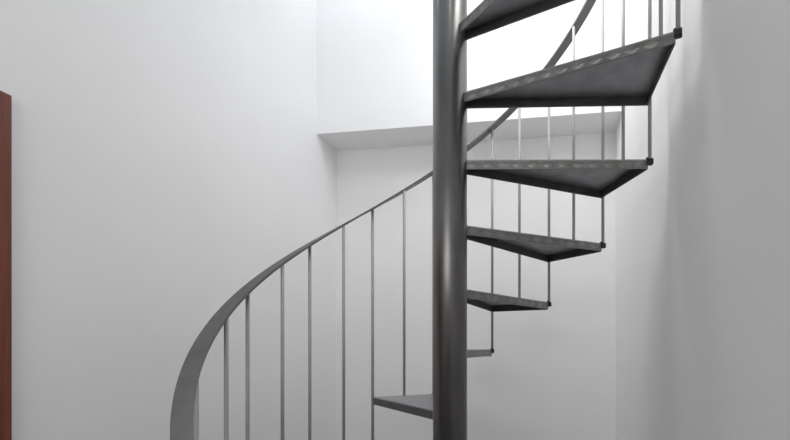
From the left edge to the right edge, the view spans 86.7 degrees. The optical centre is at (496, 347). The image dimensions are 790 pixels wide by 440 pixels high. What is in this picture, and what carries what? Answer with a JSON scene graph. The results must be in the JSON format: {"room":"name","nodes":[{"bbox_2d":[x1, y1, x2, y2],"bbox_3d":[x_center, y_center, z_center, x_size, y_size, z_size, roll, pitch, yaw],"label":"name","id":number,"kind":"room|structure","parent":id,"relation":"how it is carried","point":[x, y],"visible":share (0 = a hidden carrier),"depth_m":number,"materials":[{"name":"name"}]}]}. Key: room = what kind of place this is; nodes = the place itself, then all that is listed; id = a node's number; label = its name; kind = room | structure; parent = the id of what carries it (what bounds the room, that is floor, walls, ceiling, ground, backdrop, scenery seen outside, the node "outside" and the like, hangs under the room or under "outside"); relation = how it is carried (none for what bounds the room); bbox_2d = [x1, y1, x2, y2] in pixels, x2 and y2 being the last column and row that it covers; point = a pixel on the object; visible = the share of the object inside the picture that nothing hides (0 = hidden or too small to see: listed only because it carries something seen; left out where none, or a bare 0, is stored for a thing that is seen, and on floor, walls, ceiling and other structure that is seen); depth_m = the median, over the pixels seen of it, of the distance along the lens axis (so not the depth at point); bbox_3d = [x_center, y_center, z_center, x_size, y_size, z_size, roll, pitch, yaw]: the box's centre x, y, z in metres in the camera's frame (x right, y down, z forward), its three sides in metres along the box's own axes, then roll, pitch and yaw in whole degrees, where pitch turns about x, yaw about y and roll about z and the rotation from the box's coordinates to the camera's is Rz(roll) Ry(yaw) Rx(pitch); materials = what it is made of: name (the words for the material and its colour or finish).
{"room":"stairwell","nodes":[
{"label":"stairwell","id":0,"kind":"room"},
{"bbox_2d":[0,0,335,439],"bbox_3d":[-1.395,-1.052,0.143,0.140,5.300,5.110,0,0,8],"label":"wall","id":1,"kind":"structure","parent":0,"point":[167,154],"depth_m":1.40,"materials":[{"name":"white paint"}]},
{"bbox_2d":[0,90,11,439],"bbox_3d":[-1.333,0.489,0.536,0.158,2.217,0.950,0,0,8],"label":"door","id":2,"kind":"structure","parent":1,"relation":"in","point":[5,99],"depth_m":0.98,"materials":[{"name":"red wood"}]},
{"bbox_2d":[317,0,620,151],"bbox_3d":[-0.169,-2.462,2.379,1.692,2.481,0.350,0,0,8],"label":"wall","id":3,"kind":"structure","parent":0,"point":[375,57],"depth_m":2.25,"materials":[{"name":"white paint"}]},
{"bbox_2d":[336,132,615,439],"bbox_3d":[-0.155,0.188,2.483,1.692,2.819,0.140,0,0,8],"label":"wall","id":4,"kind":"structure","parent":0,"point":[550,374],"depth_m":2.40,"materials":[{"name":"white paint"}]},
{"bbox_2d":[616,0,789,439],"bbox_3d":[0.420,-1.052,-0.102,0.140,5.300,5.110,0,0,8],"label":"wall","id":5,"kind":"structure","parent":0,"point":[703,233],"depth_m":0.95,"materials":[{"name":"white paint"}]},
{"bbox_3d":[-0.488,1.648,0.020,1.972,0.100,5.110,0,0,8],"label":"floor","id":6,"kind":"structure","parent":0,"visible":0},
{"bbox_2d":[170,0,681,439],"bbox_3d":[-0.146,-0.374,1.200,1.281,3.944,1.281,0,0,8],"label":"spiral staircase","id":7,"kind":"structure","parent":6,"relation":"on","point":[625,75],"depth_m":1.24,"materials":[{"name":"metal"}]}
]}

